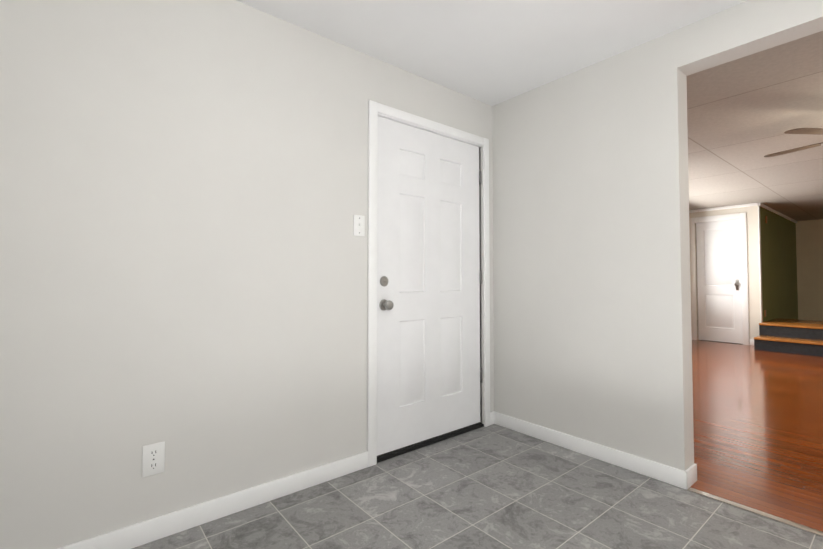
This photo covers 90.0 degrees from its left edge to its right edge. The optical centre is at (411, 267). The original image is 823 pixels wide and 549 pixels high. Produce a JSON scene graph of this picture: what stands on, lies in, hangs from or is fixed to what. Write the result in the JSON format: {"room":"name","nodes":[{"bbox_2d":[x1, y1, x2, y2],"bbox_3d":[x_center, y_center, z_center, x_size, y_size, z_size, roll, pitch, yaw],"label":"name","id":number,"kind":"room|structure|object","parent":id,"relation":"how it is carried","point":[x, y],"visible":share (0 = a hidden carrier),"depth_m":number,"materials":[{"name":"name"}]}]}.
{"room":"entryway","nodes":[
{"label":"entryway","id":0,"kind":"room"},
{"bbox_2d":[0,0,493,548],"bbox_3d":[-0.617,-0.061,2.149,3.052,2.360,0.140,1,-2,-39],"label":"wall","id":1,"kind":"structure","parent":0,"point":[182,246],"depth_m":1.75,"materials":[{"name":"grey paint"}]},
{"bbox_2d":[142,441,164,476],"bbox_3d":[-1.049,0.780,1.673,0.078,0.125,0.009,1,-2,-39],"label":"electrical outlet","id":2,"kind":"object","parent":1,"relation":"attached to","point":[153,459],"visible":1,"depth_m":1.67,"materials":[{"name":"white plastic"}]},
{"bbox_2d":[56,451,367,548],"bbox_3d":[-0.930,1.064,1.757,1.773,0.088,0.016,1,-2,-39],"label":"baseboard","id":3,"kind":"structure","parent":1,"relation":"attached to","point":[146,531],"depth_m":1.81,"materials":[{"name":"white wood"}]},
{"bbox_2d":[353,215,364,235],"bbox_3d":[-0.293,-0.236,2.319,0.072,0.118,0.016,1,-2,-39],"label":"light switch","id":4,"kind":"object","parent":1,"relation":"attached to","point":[359,226],"visible":1,"depth_m":2.32,"materials":[{"name":"white plastic"}]},
{"bbox_2d":[367,100,489,466],"bbox_3d":[0.116,0.089,2.736,1.056,2.094,0.156,1,-2,-39],"label":"door frame","id":5,"kind":"structure","parent":1,"relation":"attached to","point":[375,110],"depth_m":2.41,"materials":[{"name":"white wood"}]},
{"bbox_2d":[377,116,481,458],"bbox_3d":[0.152,0.119,2.696,0.934,2.028,0.114,1,-2,-39],"label":"entry door","id":6,"kind":"structure","parent":1,"relation":"in","point":[429,370],"depth_m":2.67,"materials":[{"name":"white paint"}]},
{"bbox_2d":[132,424,822,548],"bbox_3d":[0.576,1.105,0.663,3.054,0.060,3.897,1,-2,-39],"label":"floor","id":7,"kind":"structure","parent":0,"point":[493,486],"depth_m":1.87,"materials":[{"name":"tile"}]},
{"bbox_2d":[236,0,746,105],"bbox_3d":[0.629,-1.332,0.778,3.192,0.100,3.897,1,-2,-39],"label":"ceiling","id":8,"kind":"structure","parent":0,"point":[492,52],"depth_m":2.17,"materials":[{"name":"white paint"}]},
{"bbox_2d":[492,0,822,470],"bbox_3d":[1.684,-0.070,1.861,0.140,2.360,4.290,1,-2,-39],"label":"wall","id":9,"kind":"structure","parent":0,"point":[592,327],"depth_m":2.40,"materials":[{"name":"grey paint"}]},
{"bbox_2d":[490,411,695,489],"bbox_3d":[0.999,1.087,2.549,0.060,0.088,1.238,1,-2,-39],"label":"baseboard","id":10,"kind":"structure","parent":9,"relation":"attached to","point":[683,479],"depth_m":2.39,"materials":[{"name":"white wood"}]},
{"bbox_2d":[689,206,762,344],"bbox_3d":[5.279,0.120,6.955,0.140,2.280,0.970,1,-2,-39],"label":"wall","id":11,"kind":"structure","parent":0,"point":[753,267],"depth_m":6.62,"materials":[{"name":"white paint"}]},
{"bbox_2d":[696,219,742,343],"bbox_3d":[5.186,0.231,6.959,0.114,2.038,0.629,1,-2,-39],"label":"room door","id":12,"kind":"structure","parent":11,"relation":"in","point":[719,284],"depth_m":6.96,"materials":[{"name":"white paint"}]},
{"bbox_2d":[690,212,748,344],"bbox_3d":[5.234,0.189,6.994,0.158,2.145,0.790,1,-2,-39],"label":"door frame","id":13,"kind":"structure","parent":11,"relation":"attached to","point":[744,265],"depth_m":6.74,"materials":[{"name":"white wood"}]},
{"bbox_2d":[686,31,822,220],"bbox_3d":[5.848,-1.149,4.270,9.312,0.100,6.180,1,-2,-39],"label":"ceiling","id":14,"kind":"structure","parent":0,"point":[745,113],"depth_m":3.38,"materials":[{"name":"white paint"}]},
{"bbox_2d":[764,128,822,156],"bbox_3d":[3.225,-0.918,2.920,1.110,0.443,1.149,1,-2,-39],"label":"room ceiling fan","id":15,"kind":"object","parent":14,"relation":"hanging from","point":[814,131],"visible":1,"depth_m":2.89,"materials":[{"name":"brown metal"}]},
{"bbox_2d":[691,340,822,531],"bbox_3d":[5.795,1.208,4.157,9.450,0.060,6.180,1,-2,-39],"label":"floor","id":16,"kind":"structure","parent":0,"point":[758,427],"depth_m":2.92,"materials":[{"name":"brown wood"}]},
{"bbox_2d":[688,487,822,536],"bbox_3d":[1.700,1.103,1.702,0.038,0.005,0.954,1,-2,-39],"label":"threshold strip","id":17,"kind":"object","parent":16,"relation":"on","point":[779,519],"visible":1,"depth_m":1.86,"materials":[{"name":"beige metal"}]},
{"bbox_2d":[754,318,822,356],"bbox_3d":[6.072,1.051,6.300,1.630,0.380,0.994,1,-2,-39],"label":"staircase","id":18,"kind":"structure","parent":16,"relation":"on","point":[795,336],"depth_m":6.05,"materials":[{"name":"brown wood"}]},
{"bbox_2d":[760,207,797,321],"bbox_3d":[6.817,0.141,7.681,3.160,2.280,0.140,1,-2,-39],"label":"wall","id":19,"kind":"structure","parent":0,"point":[779,268],"depth_m":7.47,"materials":[{"name":"paint"}]},
{"bbox_2d":[796,219,822,320],"bbox_3d":[9.654,0.116,6.826,0.140,2.280,5.060,1,-2,-39],"label":"wall","id":20,"kind":"structure","parent":0,"point":[809,244],"depth_m":8.47,"materials":[{"name":"beige paint"}]},
{"bbox_3d":[2.657,0.078,5.522,6.012,2.280,0.140,1,-2,-39],"label":"wall","id":21,"kind":"structure","parent":0,"visible":0},
{"bbox_2d":[690,203,756,345],"bbox_3d":[5.229,0.118,6.888,0.038,2.280,0.930,1,-2,-39],"label":"trim","id":22,"kind":"structure","parent":21,"relation":"attached to","point":[749,205],"depth_m":6.83,"materials":[{"name":"white wood"}]},
{"bbox_2d":[757,203,796,321],"bbox_3d":[6.806,0.138,7.561,3.330,2.280,0.030,1,-2,-39],"label":"trim","id":23,"kind":"structure","parent":21,"relation":"attached to","point":[758,204],"depth_m":6.55,"materials":[{"name":"white wood"}]}
]}

